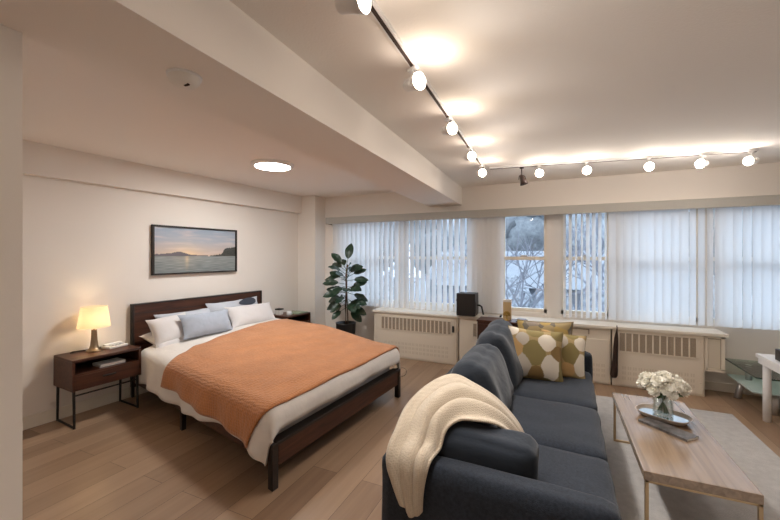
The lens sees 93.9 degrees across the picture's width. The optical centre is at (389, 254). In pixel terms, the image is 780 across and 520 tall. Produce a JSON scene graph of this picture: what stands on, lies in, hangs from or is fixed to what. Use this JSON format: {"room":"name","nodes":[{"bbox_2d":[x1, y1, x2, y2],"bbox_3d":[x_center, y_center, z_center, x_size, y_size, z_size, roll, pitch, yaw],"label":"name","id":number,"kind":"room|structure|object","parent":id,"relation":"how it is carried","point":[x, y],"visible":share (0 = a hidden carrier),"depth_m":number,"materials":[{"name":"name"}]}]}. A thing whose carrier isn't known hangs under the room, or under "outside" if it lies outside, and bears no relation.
{"room":"studio apartment","nodes":[
{"label":"studio apartment","id":0,"kind":"room"},
{"bbox_2d":[0,24,22,519],"bbox_3d":[-3.068,0.255,0.281,2.788,2.390,3.153,0,0,25],"label":"wall partition","id":1,"kind":"structure","parent":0,"point":[11,41],"depth_m":1.11,"materials":[{"name":"white paint"}]},
{"bbox_2d":[0,0,461,206],"bbox_3d":[-0.161,-0.815,2.934,0.460,0.250,4.813,0,0,23],"label":"ceiling beam","id":2,"kind":"structure","parent":1,"relation":"attached to","point":[252,81],"depth_m":1.48,"materials":[{"name":"white paint"}]},
{"bbox_2d":[23,174,297,416],"bbox_3d":[-2.464,0.255,4.211,0.120,2.390,4.820,0,0,29],"label":"wall","id":3,"kind":"structure","parent":0,"point":[85,244],"depth_m":3.55,"materials":[{"name":"white paint"}]},
{"bbox_2d":[23,386,148,429],"bbox_3d":[-2.479,1.400,4.038,0.020,0.100,4.179,0,0,29],"label":"baseboard","id":4,"kind":"structure","parent":3,"relation":"attached to","point":[31,421],"depth_m":3.34,"materials":[{"name":"beige wood"}]},
{"bbox_2d":[23,140,301,212],"bbox_3d":[-2.454,-0.805,4.026,0.075,0.270,4.183,0,0,29],"label":"ceiling beam","id":5,"kind":"structure","parent":3,"relation":"attached to","point":[39,159],"depth_m":3.75,"materials":[{"name":"white paint"}]},
{"bbox_2d":[151,224,236,274],"bbox_3d":[-2.291,-0.054,4.357,0.040,0.545,1.060,0,0,29],"label":"framed picture","id":6,"kind":"object","parent":3,"relation":"attached to","point":[174,249],"visible":1,"depth_m":4.28,"materials":[{"name":"black"}]},
{"bbox_2d":[166,68,202,89],"bbox_3d":[-0.792,-0.668,1.403,0.124,0.044,0.124,0,0,25],"label":"smoke detector","id":7,"kind":"object","parent":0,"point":[181,78],"visible":1,"depth_m":1.37,"materials":[{"name":"white paint"}]},
{"bbox_2d":[23,0,779,197],"bbox_3d":[0.087,-0.990,1.390,7.800,0.100,7.800,0,0,25],"label":"ceiling","id":8,"kind":"structure","parent":0,"point":[524,82],"depth_m":2.08,"materials":[{"name":"white paint"}]},
{"bbox_2d":[250,159,293,170],"bbox_3d":[-1.214,-0.922,3.769,0.432,0.036,0.432,0,0,25],"label":"recessed light","id":9,"kind":"object","parent":8,"relation":"in","point":[263,164],"visible":1,"depth_m":3.68,"materials":[{"name":"white paint"}]},
{"bbox_2d":[255,163,289,170],"bbox_3d":[-1.214,-0.920,3.769,0.354,0.032,0.354,0,0,25],"label":"diffuser","id":10,"kind":"object","parent":9,"relation":"attached to","point":[263,166],"depth_m":3.73,"materials":[{"name":"white plastic"}]},
{"bbox_2d":[370,0,485,169],"bbox_3d":[0.315,-0.929,2.265,0.037,0.022,3.682,0,0,23],"label":"track","id":11,"kind":"object","parent":8,"relation":"attached to","point":[377,13],"visible":0.71,"depth_m":1.67,"materials":[{"name":"black metal"},{"name":"white metal"},{"name":"glowing glass"}]},
{"bbox_2d":[335,0,370,14],"bbox_3d":[-0.128,-0.855,1.214,0.112,0.126,0.086,0,0,30],"label":"track light","id":12,"kind":"object","parent":11,"relation":"attached to","point":[344,7],"visible":1,"depth_m":1.20,"materials":[{"name":"white paint"}]},
{"bbox_2d":[403,65,425,90],"bbox_3d":[0.112,-0.855,1.786,0.086,0.126,0.112,0,0,-35],"label":"track light","id":13,"kind":"object","parent":11,"relation":"attached to","point":[416,81],"visible":1,"depth_m":1.76,"materials":[{"name":"white paint"}]},
{"bbox_2d":[441,117,457,134],"bbox_3d":[0.390,-0.855,2.445,0.086,0.126,0.112,0,0,-25],"label":"track light","id":14,"kind":"object","parent":11,"relation":"attached to","point":[451,128],"visible":1,"depth_m":2.41,"materials":[{"name":"white paint"}]},
{"bbox_2d":[463,147,475,160],"bbox_3d":[0.676,-0.855,3.123,0.086,0.126,0.112,0,0,-20],"label":"track light","id":15,"kind":"object","parent":11,"relation":"attached to","point":[471,155],"visible":1,"depth_m":3.09,"materials":[{"name":"white paint"}]},
{"bbox_2d":[477,165,486,176],"bbox_3d":[0.939,-0.855,3.751,0.086,0.126,0.112,0,0,-3],"label":"track light","id":16,"kind":"object","parent":11,"relation":"attached to","point":[482,172],"visible":1,"depth_m":3.71,"materials":[{"name":"white paint"}]},
{"bbox_2d":[489,149,758,168],"bbox_3d":[2.164,-0.929,3.568,2.301,0.022,0.035,0,0,17],"label":"track","id":17,"kind":"object","parent":8,"relation":"attached to","point":[747,150],"visible":1,"depth_m":3.51,"materials":[{"name":"white paint"},{"name":"dark brown metal"}]},
{"bbox_2d":[519,167,527,185],"bbox_3d":[1.400,-0.821,3.798,0.082,0.194,0.083,0,0,-22],"label":"track light","id":18,"kind":"object","parent":17,"relation":"attached to","point":[523,181],"visible":1,"depth_m":3.79,"materials":[{"name":"black metal"}]},
{"bbox_2d":[535,165,543,176],"bbox_3d":[1.537,-0.855,3.759,0.086,0.126,0.112,0,0,15],"label":"track light","id":19,"kind":"object","parent":17,"relation":"attached to","point":[539,172],"visible":1,"depth_m":3.72,"materials":[{"name":"white paint"}]},
{"bbox_2d":[582,162,591,174],"bbox_3d":[1.962,-0.855,3.630,0.086,0.126,0.112,0,0,27],"label":"track light","id":20,"kind":"object","parent":17,"relation":"attached to","point":[586,170],"visible":1,"depth_m":3.59,"materials":[{"name":"white paint"}]},
{"bbox_2d":[644,158,654,170],"bbox_3d":[2.473,-0.855,3.474,0.086,0.126,0.112,0,0,35],"label":"track light","id":21,"kind":"object","parent":17,"relation":"attached to","point":[648,166],"visible":1,"depth_m":3.44,"materials":[{"name":"white paint"}]},
{"bbox_2d":[694,155,708,167],"bbox_3d":[2.879,-0.855,3.349,0.112,0.126,0.086,0,0,-25],"label":"track light","id":22,"kind":"object","parent":17,"relation":"attached to","point":[700,163],"visible":1,"depth_m":3.33,"materials":[{"name":"white paint"}]},
{"bbox_2d":[742,151,758,165],"bbox_3d":[3.226,-0.855,3.244,0.112,0.126,0.086,0,0,-15],"label":"track light","id":23,"kind":"object","parent":17,"relation":"attached to","point":[748,160],"visible":1,"depth_m":3.23,"materials":[{"name":"white paint"}]},
{"bbox_2d":[23,358,779,519],"bbox_3d":[0.087,1.500,1.390,7.800,0.100,7.800,0,0,25],"label":"floor","id":24,"kind":"structure","parent":0,"point":[120,461],"depth_m":2.50,"materials":[{"name":"brown wood"}]},
{"bbox_2d":[53,344,140,429],"bbox_3d":[-2.646,1.163,3.317,0.376,0.575,0.525,0,0,29],"label":"nightstand","id":25,"kind":"object","parent":24,"relation":"on","point":[73,372],"visible":0.94,"depth_m":3.18,"materials":[{"name":"brown wood"}]},
{"bbox_2d":[70,305,110,353],"bbox_3d":[-2.707,0.672,3.310,0.244,0.405,0.274,0,0,25],"label":"table lamp","id":26,"kind":"object","parent":25,"relation":"on","point":[93,317],"visible":1,"depth_m":3.27,"materials":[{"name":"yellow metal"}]},
{"bbox_2d":[92,361,124,367],"bbox_3d":[-2.573,0.993,3.337,0.144,0.011,0.200,0,0,29],"label":"book","id":27,"kind":"object","parent":25,"relation":"on","point":[123,361],"visible":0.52,"depth_m":3.28,"materials":[{"name":"grey paper"}]},
{"bbox_2d":[92,357,125,366],"bbox_3d":[-2.573,0.980,3.337,0.151,0.014,0.205,0,0,25],"label":"book","id":28,"kind":"object","parent":27,"relation":"on","point":[113,360],"visible":1,"depth_m":3.33,"materials":[{"name":"white paper"}]},
{"bbox_2d":[101,341,127,348],"bbox_3d":[-2.623,0.856,3.469,0.120,0.038,0.170,0,0,19],"label":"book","id":29,"kind":"object","parent":25,"relation":"on","point":[116,344],"visible":0.98,"depth_m":3.44,"materials":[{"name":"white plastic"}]},
{"bbox_2d":[130,290,406,491],"bbox_3d":[-1.281,0.977,3.716,2.666,0.947,1.753,0,0,36],"label":"bed","id":30,"kind":"object","parent":24,"relation":"on","point":[290,441],"visible":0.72,"depth_m":3.09,"materials":[{"name":"brown wood"}]},
{"bbox_2d":[277,368,388,433],"bbox_3d":[-1.284,1.107,3.732,2.527,0.270,1.594,0,0,38],"label":"mattress","id":31,"kind":"object","parent":30,"relation":"on","point":[387,369],"visible":0.02,"depth_m":2.84,"materials":[{"name":"white fabric"}]},
{"bbox_2d":[135,318,399,465],"bbox_3d":[-1.198,1.067,3.650,2.537,0.447,1.838,0,0,37],"label":"sheet","id":32,"kind":"object","parent":31,"relation":"on","point":[154,360],"visible":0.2,"depth_m":2.91,"materials":[{"name":"fabric"}]},
{"bbox_2d":[145,312,185,347],"bbox_3d":[-2.266,0.770,3.777,0.211,0.295,0.444,0,0,30],"label":"pillow","id":33,"kind":"object","parent":32,"relation":"on","point":[168,328],"visible":0.74,"depth_m":3.67,"materials":[{"name":"white fabric"}]},
{"bbox_2d":[139,332,204,348],"bbox_3d":[-2.266,0.871,3.884,0.375,0.171,0.581,0,0,29],"label":"pillow","id":34,"kind":"object","parent":32,"relation":"on","point":[148,337],"visible":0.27,"depth_m":3.69,"materials":[{"name":"white fabric"}]},
{"bbox_2d":[154,308,209,318],"bbox_3d":[-2.284,0.770,4.097,0.193,0.282,0.660,0,0,29],"label":"pillow","id":35,"kind":"object","parent":34,"relation":"on","point":[204,310],"visible":0.2,"depth_m":4.10,"materials":[{"name":"grey fabric"}]},
{"bbox_2d":[177,309,232,339],"bbox_3d":[-2.000,0.749,3.991,0.168,0.254,0.601,0,0,31],"label":"pillow","id":36,"kind":"object","parent":32,"relation":"on","point":[194,325],"visible":1,"depth_m":3.91,"materials":[{"name":"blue fabric"}]},
{"bbox_2d":[205,296,257,323],"bbox_3d":[-1.972,0.733,4.667,0.209,0.332,0.789,0,0,31],"label":"pillow","id":37,"kind":"object","parent":32,"relation":"on","point":[212,307],"visible":0.44,"depth_m":4.56,"materials":[{"name":"grey fabric"}]},
{"bbox_2d":[239,297,255,304],"bbox_3d":[-1.881,0.609,4.786,0.057,0.106,0.300,-23,-10,27],"label":"print","id":38,"kind":"object","parent":37,"relation":"attached to","point":[250,300],"depth_m":4.79,"materials":[{"name":"grey"}]},
{"bbox_2d":[224,302,275,327],"bbox_3d":[-1.754,0.759,4.636,0.218,0.261,0.706,0,0,28],"label":"pillow","id":39,"kind":"object","parent":32,"relation":"on","point":[255,313],"visible":0.9,"depth_m":4.51,"materials":[{"name":"white fabric"}]},
{"bbox_2d":[160,319,398,447],"bbox_3d":[-1.001,1.012,3.535,1.792,0.373,2.218,0,0,25],"label":"blanket","id":40,"kind":"object","parent":32,"relation":"on","point":[233,379],"visible":1,"depth_m":2.99,"materials":[{"name":"orange fabric"}]},
{"bbox_2d":[274,312,309,322],"bbox_3d":[-1.483,1.163,5.443,0.376,0.575,0.480,0,0,29],"label":"nightstand","id":41,"kind":"object","parent":24,"relation":"on","point":[304,317],"visible":0.17,"depth_m":5.53,"materials":[{"name":"brown wood"}]},
{"bbox_2d":[275,308,283,314],"bbox_3d":[-1.625,0.830,5.344,0.090,0.090,0.090,0,0,25],"label":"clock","id":42,"kind":"object","parent":41,"relation":"on","point":[278,311],"visible":1,"depth_m":5.31,"materials":[{"name":"white plastic"}]},
{"bbox_2d":[323,243,368,334],"bbox_3d":[-0.675,0.638,5.277,0.587,1.624,0.674,0,0,-37],"label":"potted plant","id":43,"kind":"object","parent":24,"relation":"on","point":[354,307],"visible":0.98,"depth_m":5.25,"materials":[{"name":"green plant"}]},
{"bbox_2d":[374,312,458,364],"bbox_3d":[0.372,1.137,5.154,1.220,0.625,0.289,0,0,25],"label":"radiator cover","id":44,"kind":"object","parent":24,"relation":"on","point":[417,337],"visible":0.79,"depth_m":4.99,"materials":[{"name":"beige metal"}]},
{"bbox_2d":[372,307,457,317],"bbox_3d":[0.372,0.809,5.160,1.255,0.029,0.310,0,0,25],"label":"board","id":45,"kind":"object","parent":44,"relation":"on","point":[381,309],"visible":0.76,"depth_m":5.11,"materials":[{"name":"beige wood"}]},
{"bbox_2d":[380,316,451,334],"bbox_3d":[0.340,0.968,5.024,1.046,0.189,0.008,0,0,25],"label":"grille","id":46,"kind":"object","parent":44,"relation":"attached to","point":[418,325],"depth_m":5.01,"materials":[{"name":"beige metal"}]},
{"bbox_2d":[386,340,447,349],"bbox_3d":[0.346,1.240,5.026,0.930,0.034,0.004,0,0,25],"label":"vent","id":47,"kind":"object","parent":44,"relation":"attached to","point":[399,343],"depth_m":5.01,"materials":[{"name":"beige"}]},
{"bbox_2d":[395,345,447,353],"bbox_3d":[0.346,1.296,5.026,0.930,0.034,0.004,0,0,25],"label":"vent","id":48,"kind":"object","parent":44,"relation":"attached to","point":[408,348],"depth_m":4.98,"materials":[{"name":"beige metal"}]},
{"bbox_2d":[399,350,447,357],"bbox_3d":[0.346,1.353,5.026,0.930,0.034,0.004,0,0,25],"label":"vent","id":49,"kind":"object","parent":44,"relation":"attached to","point":[416,353],"depth_m":4.97,"materials":[{"name":"beige metal"}]},
{"bbox_2d":[459,318,476,360],"bbox_3d":[1.335,1.137,4.721,0.820,0.625,0.272,0,0,25],"label":"radiator cover","id":50,"kind":"object","parent":24,"relation":"on","point":[467,327],"visible":0.16,"depth_m":4.74,"materials":[{"name":"beige metal"}]},
{"bbox_2d":[472,323,476,337],"bbox_3d":[1.289,0.968,4.597,0.507,0.189,0.008,0,0,25],"label":"grille","id":51,"kind":"object","parent":50,"relation":"attached to","point":[474,325],"depth_m":4.69,"materials":[{"name":"beige metal"}]},
{"bbox_2d":[382,319,620,519],"bbox_3d":[0.880,1.016,2.489,1.007,0.868,2.382,0,0,26],"label":"sofa","id":52,"kind":"object","parent":24,"relation":"on","point":[556,469],"visible":0.77,"depth_m":1.62,"materials":[{"name":"grey fabric"}]},
{"bbox_2d":[386,374,523,517],"bbox_3d":[0.325,0.873,1.819,0.857,0.399,0.454,0,0,-25],"label":"throw blanket","id":53,"kind":"object","parent":52,"relation":"on","point":[418,435],"visible":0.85,"depth_m":1.66,"materials":[{"name":"beige fabric"}]},
{"bbox_2d":[452,343,513,427],"bbox_3d":[0.630,0.876,2.437,0.365,0.454,0.750,0,0,26],"label":"cushion","id":54,"kind":"object","parent":52,"relation":"on","point":[487,365],"depth_m":2.31,"materials":[{"name":"grey fabric"}]},
{"bbox_2d":[436,421,539,479],"bbox_3d":[0.388,0.917,1.676,0.553,0.261,0.205,0,0,26],"label":"cushion","id":55,"kind":"object","parent":52,"relation":"on","point":[470,442],"depth_m":1.58,"materials":[{"name":"grey fabric"}]},
{"bbox_2d":[476,319,522,389],"bbox_3d":[0.948,0.835,3.078,0.351,0.505,0.772,0,0,26],"label":"cushion","id":56,"kind":"object","parent":52,"relation":"on","point":[497,334],"depth_m":2.85,"materials":[{"name":"grey fabric"}]},
{"bbox_2d":[508,325,563,381],"bbox_3d":[1.200,0.820,3.009,0.478,0.435,0.208,0,0,11],"label":"throw pillow","id":57,"kind":"object","parent":52,"relation":"on","point":[540,352],"visible":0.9,"depth_m":2.95,"materials":[{"name":"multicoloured fabric"}]},
{"bbox_2d":[517,319,573,334],"bbox_3d":[1.409,0.805,3.313,0.492,0.418,0.139,0,0,23],"label":"throw pillow","id":58,"kind":"object","parent":52,"relation":"on","point":[566,327],"visible":0.27,"depth_m":3.30,"materials":[{"name":"yellow fabric"}]},
{"bbox_2d":[514,372,597,410],"bbox_3d":[1.233,1.115,2.999,0.794,0.222,0.865,0,0,26],"label":"seat cushion","id":59,"kind":"object","parent":52,"relation":"on","point":[575,391],"depth_m":2.72,"materials":[{"name":"grey fabric"}]},
{"bbox_2d":[510,395,607,464],"bbox_3d":[0.898,1.115,2.310,0.795,0.221,0.683,0,0,26],"label":"seat cushion","id":60,"kind":"object","parent":52,"relation":"on","point":[568,426],"depth_m":2.18,"materials":[{"name":"grey fabric"}]},
{"bbox_2d":[540,328,586,378],"bbox_3d":[1.453,0.840,3.075,0.439,0.414,0.182,0,0,7],"label":"throw pillow","id":61,"kind":"object","parent":52,"relation":"on","point":[573,346],"visible":0.53,"depth_m":3.01,"materials":[{"name":"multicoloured fabric"}]},
{"bbox_2d":[537,444,617,507],"bbox_3d":[0.630,1.114,1.760,0.797,0.220,0.560,0,0,26],"label":"seat cushion","id":62,"kind":"object","parent":52,"relation":"on","point":[586,472],"depth_m":1.71,"materials":[{"name":"grey fabric"}]},
{"bbox_2d":[477,316,527,341],"bbox_3d":[1.340,1.113,4.354,0.557,0.675,0.288,0,0,25],"label":"base cabinet","id":63,"kind":"object","parent":24,"relation":"on","point":[483,323],"visible":0.21,"depth_m":4.33,"materials":[{"name":"brown wood"}]},
{"bbox_2d":[503,311,510,320],"bbox_3d":[1.385,0.719,4.316,0.060,0.113,0.068,0,0,-25],"label":"ornament","id":64,"kind":"object","parent":63,"relation":"on","point":[506,313],"visible":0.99,"depth_m":4.31,"materials":[{"name":"brown"}]},
{"bbox_2d":[503,299,511,319],"bbox_3d":[1.413,0.655,4.385,0.097,0.240,0.054,0,0,25],"label":"box","id":65,"kind":"object","parent":63,"relation":"on","point":[507,303],"visible":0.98,"depth_m":4.37,"materials":[{"name":"brown"}]},
{"bbox_2d":[572,326,610,384],"bbox_3d":[2.118,1.137,4.360,0.875,0.625,0.276,0,0,25],"label":"radiator cover","id":66,"kind":"object","parent":24,"relation":"on","point":[598,341],"visible":0.21,"depth_m":4.10,"materials":[{"name":"beige metal"}]},
{"bbox_2d":[611,329,704,396],"bbox_3d":[2.897,1.137,3.999,0.812,0.625,0.282,0,0,25],"label":"radiator cover","id":67,"kind":"object","parent":24,"relation":"on","point":[681,355],"visible":0.66,"depth_m":3.86,"materials":[{"name":"beige metal"}]},
{"bbox_2d":[618,332,697,358],"bbox_3d":[2.838,0.957,3.876,0.695,0.221,0.008,0,0,25],"label":"grille","id":68,"kind":"object","parent":67,"relation":"attached to","point":[645,344],"depth_m":3.87,"materials":[{"name":"beige metal"}]},
{"bbox_2d":[622,366,694,376],"bbox_3d":[2.846,1.240,3.877,0.633,0.034,0.004,0,0,25],"label":"vent","id":69,"kind":"object","parent":67,"relation":"attached to","point":[631,369],"depth_m":3.89,"materials":[{"name":"beige"}]},
{"bbox_2d":[595,395,779,519],"bbox_3d":[1.742,1.444,1.831,1.240,0.012,3.780,0,0,25],"label":"rug","id":70,"kind":"object","parent":24,"relation":"on","point":[761,465],"visible":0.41,"depth_m":2.33,"materials":[{"name":"beige carpet"}]},
{"bbox_2d":[612,393,763,519],"bbox_3d":[1.699,1.254,2.227,0.447,0.368,1.135,0,0,25],"label":"coffee table","id":71,"kind":"object","parent":70,"relation":"on","point":[701,465],"visible":0.96,"depth_m":1.91,"materials":[{"name":"brown wood"}]},
{"bbox_2d":[635,403,692,425],"bbox_3d":[1.784,1.043,2.378,0.210,0.026,0.300,0,0,-36],"label":"tray","id":72,"kind":"object","parent":71,"relation":"on","point":[674,417],"visible":0.93,"depth_m":2.37,"materials":[{"name":"silver metal"}]},
{"bbox_2d":[639,407,688,422],"bbox_3d":[1.784,1.046,2.378,0.168,0.001,0.258,0,0,-35],"label":"mirror","id":73,"kind":"object","parent":72,"relation":"on","point":[674,416],"depth_m":2.37,"materials":[{"name":"white mirror"}]},
{"bbox_3d":[1.790,0.974,2.386,0.112,0.140,0.112,0,0,25],"label":"vase","id":74,"kind":"object","parent":72,"relation":"on","visible":0},
{"bbox_2d":[636,370,691,413],"bbox_3d":[1.790,0.894,2.385,0.274,0.270,0.265,0,0,-4],"label":"bouquet","id":75,"kind":"object","parent":74,"relation":"in","point":[656,383],"visible":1,"depth_m":2.33,"materials":[{"name":"white plant"}]},
{"bbox_2d":[638,417,698,441],"bbox_3d":[1.697,1.063,2.232,0.108,0.014,0.282,0,0,-21],"label":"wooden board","id":76,"kind":"object","parent":71,"relation":"on","point":[671,430],"visible":1,"depth_m":2.20,"materials":[{"name":"grey wood"}]},
{"bbox_2d":[725,358,779,415],"bbox_3d":[3.952,1.272,3.276,1.246,0.370,0.688,0,0,25],"label":"stand","id":77,"kind":"object","parent":24,"relation":"on","point":[752,379],"visible":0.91,"depth_m":3.50,"materials":[{"name":"teal"}]},
{"bbox_2d":[727,374,779,395],"bbox_3d":[3.967,1.250,3.313,1.210,0.010,0.570,0,0,25],"label":"glass shelf","id":78,"kind":"object","parent":77,"relation":"attached to","point":[754,385],"depth_m":3.50,"materials":[{"name":"white"}]},
{"bbox_2d":[756,353,779,422],"bbox_3d":[3.450,1.161,2.598,0.895,0.578,1.000,0,0,25],"label":"table","id":79,"kind":"object","parent":24,"relation":"on","point":[768,361],"visible":1,"depth_m":3.15,"materials":[{"name":"white paint"}]},
{"bbox_2d":[775,349,779,360],"bbox_3d":[3.252,0.826,2.951,0.148,0.092,0.124,0,0,25],"label":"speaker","id":80,"kind":"object","parent":79,"relation":"on","point":[777,351],"visible":1,"depth_m":3.00},
{"bbox_2d":[325,162,779,383],"bbox_3d":[1.618,0.255,4.847,7.500,2.390,0.160,0,0,25],"label":"wall","id":81,"kind":"structure","parent":0,"point":[743,344],"depth_m":4.42,"materials":[{"name":"white paint"}]},
{"bbox_2d":[298,195,324,324],"bbox_3d":[-1.366,0.255,5.973,0.536,2.390,0.280,0,0,25],"label":"column","id":82,"kind":"structure","parent":81,"relation":"attached to","point":[311,222],"depth_m":5.82,"materials":[{"name":"white paint"}]},
{"bbox_2d":[409,218,466,306],"bbox_3d":[0.673,0.092,5.258,0.960,1.285,0.080,0,0,25],"label":"window","id":83,"kind":"structure","parent":81,"relation":"in","point":[465,218],"depth_m":5.23,"materials":[{"name":"beige"}]},
{"bbox_2d":[333,218,464,311],"bbox_3d":[0.059,0.137,5.358,2.081,1.283,0.085,0,0,25],"label":"vertical blind","id":84,"kind":"object","parent":83,"relation":"attached to","point":[372,242],"visible":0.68,"depth_m":5.31,"materials":[{"name":"fabric"}]},
{"bbox_2d":[467,217,503,313],"bbox_3d":[1.258,0.128,4.808,0.472,1.265,0.051,0,0,25],"label":"vertical blind","id":85,"kind":"object","parent":81,"relation":"attached to","point":[485,236],"visible":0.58,"depth_m":4.80,"materials":[{"name":"fabric"}]},
{"bbox_2d":[504,215,546,312],"bbox_3d":[1.755,0.092,4.762,0.550,1.285,0.080,0,0,25],"label":"window","id":86,"kind":"structure","parent":81,"relation":"in","point":[523,257],"depth_m":4.66,"materials":[{"name":"beige"}]},
{"bbox_2d":[326,195,779,224],"bbox_3d":[1.893,-0.541,4.542,6.345,0.102,0.165,0,0,25],"label":"blind valance","id":87,"kind":"object","parent":81,"relation":"attached to","point":[765,200],"visible":1,"depth_m":4.30,"materials":[{"name":"grey"}]},
{"bbox_2d":[330,194,779,217],"bbox_3d":[2.005,-0.603,4.564,6.560,0.015,0.030,0,0,25],"label":"trim","id":88,"kind":"structure","parent":81,"relation":"attached to","point":[779,194],"depth_m":4.39,"materials":[{"name":"beige paint"}]},
{"bbox_2d":[561,212,607,316],"bbox_3d":[2.384,0.092,4.473,0.515,1.285,0.080,0,0,25],"label":"window","id":89,"kind":"structure","parent":81,"relation":"in","point":[584,256],"depth_m":4.50,"materials":[{"name":"beige"}]},
{"bbox_2d":[458,313,728,337],"bbox_3d":[2.190,0.807,4.326,2.735,0.034,0.310,0,0,25],"label":"board","id":90,"kind":"object","parent":81,"relation":"attached to","point":[710,332],"visible":0.76,"depth_m":4.03,"materials":[{"name":"beige wood"}]},
{"bbox_2d":[456,292,483,316],"bbox_3d":[1.050,0.642,4.759,0.370,0.295,0.236,0,0,25],"label":"air fryer","id":91,"kind":"object","parent":90,"relation":"on","point":[467,304],"visible":1,"depth_m":4.67,"materials":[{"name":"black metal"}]},
{"bbox_2d":[610,326,617,377],"bbox_3d":[2.467,1.062,4.005,0.074,0.576,0.070,0,0,25],"label":"closed umbrella","id":92,"kind":"object","parent":90,"relation":"hanging from","point":[614,366],"visible":1,"depth_m":3.98,"materials":[{"name":"black fabric"}]},
{"bbox_2d":[563,205,779,329],"bbox_3d":[3.400,0.122,3.826,2.849,1.255,0.086,0,0,25],"label":"vertical blind","id":93,"kind":"object","parent":81,"relation":"attached to","point":[652,254],"visible":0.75,"depth_m":3.93,"materials":[{"name":"fabric"}]},
{"bbox_2d":[696,209,697,321],"bbox_3d":[3.055,0.092,4.166,0.760,1.285,0.080,0,0,25],"label":"window","id":94,"kind":"structure","parent":81,"relation":"in","point":[696,209],"depth_m":3.99,"materials":[{"name":"beige"}]},
{"bbox_2d":[705,336,724,372],"bbox_3d":[3.346,1.002,3.804,0.159,0.355,0.290,0,0,25],"label":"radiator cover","id":95,"kind":"object","parent":81,"relation":"attached to","point":[714,346],"visible":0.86,"depth_m":3.68,"materials":[{"name":"beige wood"}]},
{"bbox_2d":[705,381,761,395],"bbox_3d":[1.961,1.405,4.593,6.664,0.090,0.015,0,0,25],"label":"baseboard","id":96,"kind":"structure","parent":81,"relation":"attached to","point":[709,385],"depth_m":3.86,"materials":[{"name":"beige"}]},
{"label":"outside","id":97,"kind":"structure","parent":0,"visible":0},
{"bbox_2d":[409,277,742,301],"bbox_3d":[19.864,6.000,43.312,120.000,0.100,84.700,0,0,25],"label":"ground","id":98,"kind":"structure","parent":97,"point":[409,277],"depth_m":59.34,"materials":[{"name":"white snow"}]},
{"bbox_2d":[409,221,436,273],"bbox_3d":[5.809,-2.904,45.855,11.799,17.708,10.028,0,0,-8],"label":"tree","id":99,"kind":"object","parent":98,"relation":"on","point":[409,221],"visible":0.08,"depth_m":42.98,"materials":[{"name":"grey plant"}]},
{"bbox_2d":[414,217,516,250],"bbox_3d":[6.864,-0.591,33.833,9.966,13.081,7.245,0,0,25],"label":"tree","id":100,"kind":"object","parent":98,"relation":"on","point":[510,223],"visible":0.04,"depth_m":31.57,"materials":[{"name":"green plant"}]},
{"bbox_2d":[414,214,604,307],"bbox_3d":[2.980,2.535,11.343,4.038,6.847,9.287,0,0,-3],"label":"bare tree","id":101,"kind":"object","parent":98,"relation":"on","point":[525,270],"visible":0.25,"depth_m":9.05,"materials":[{"name":"grey plant"}]},
{"bbox_2d":[419,251,604,308],"bbox_3d":[9.967,2.850,22.933,14.000,6.200,9.000,0,0,25],"label":"house","id":102,"kind":"structure","parent":98,"relation":"on","point":[512,269],"depth_m":21.00,"materials":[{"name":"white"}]},
{"bbox_2d":[465,275,574,309],"bbox_3d":[5.944,3.470,17.368,5.607,5.200,2.207,0,0,37],"label":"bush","id":103,"kind":"object","parent":98,"relation":"on","point":[510,279],"visible":0.07,"depth_m":16.81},
{"bbox_2d":[508,216,543,250],"bbox_3d":[17.158,-2.606,41.307,9.362,17.112,10.231,0,0,-35],"label":"tree","id":104,"kind":"object","parent":98,"relation":"on","point":[526,226],"visible":0.14,"depth_m":39.09,"materials":[{"name":"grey plant"}]},
{"bbox_2d":[566,213,604,250],"bbox_3d":[17.611,-1.382,28.828,7.991,14.665,9.228,0,0,-26],"label":"tree","id":105,"kind":"object","parent":98,"relation":"on","point":[573,215],"visible":0.06,"depth_m":27.52,"materials":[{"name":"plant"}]},
{"bbox_2d":[533,213,742,311],"bbox_3d":[8.660,1.632,14.370,6.511,8.640,5.968,0,0,8],"label":"bare tree","id":106,"kind":"object","parent":98,"relation":"on","point":[603,242],"visible":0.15,"depth_m":14.20,"materials":[{"name":"grey plant"}]},
{"bbox_2d":[577,282,742,319],"bbox_3d":[11.216,3.751,15.062,6.557,6.151,2.851,0,0,25],"label":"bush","id":107,"kind":"object","parent":98,"relation":"on","point":[603,283],"visible":0.02,"depth_m":15.85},
{"bbox_2d":[742,207,742,295],"bbox_3d":[28.326,-1.008,25.147,11.084,13.915,7.993,0,0,25],"label":"tree","id":108,"kind":"object","parent":98,"relation":"on","point":[742,207],"visible":0.02,"depth_m":25.53,"materials":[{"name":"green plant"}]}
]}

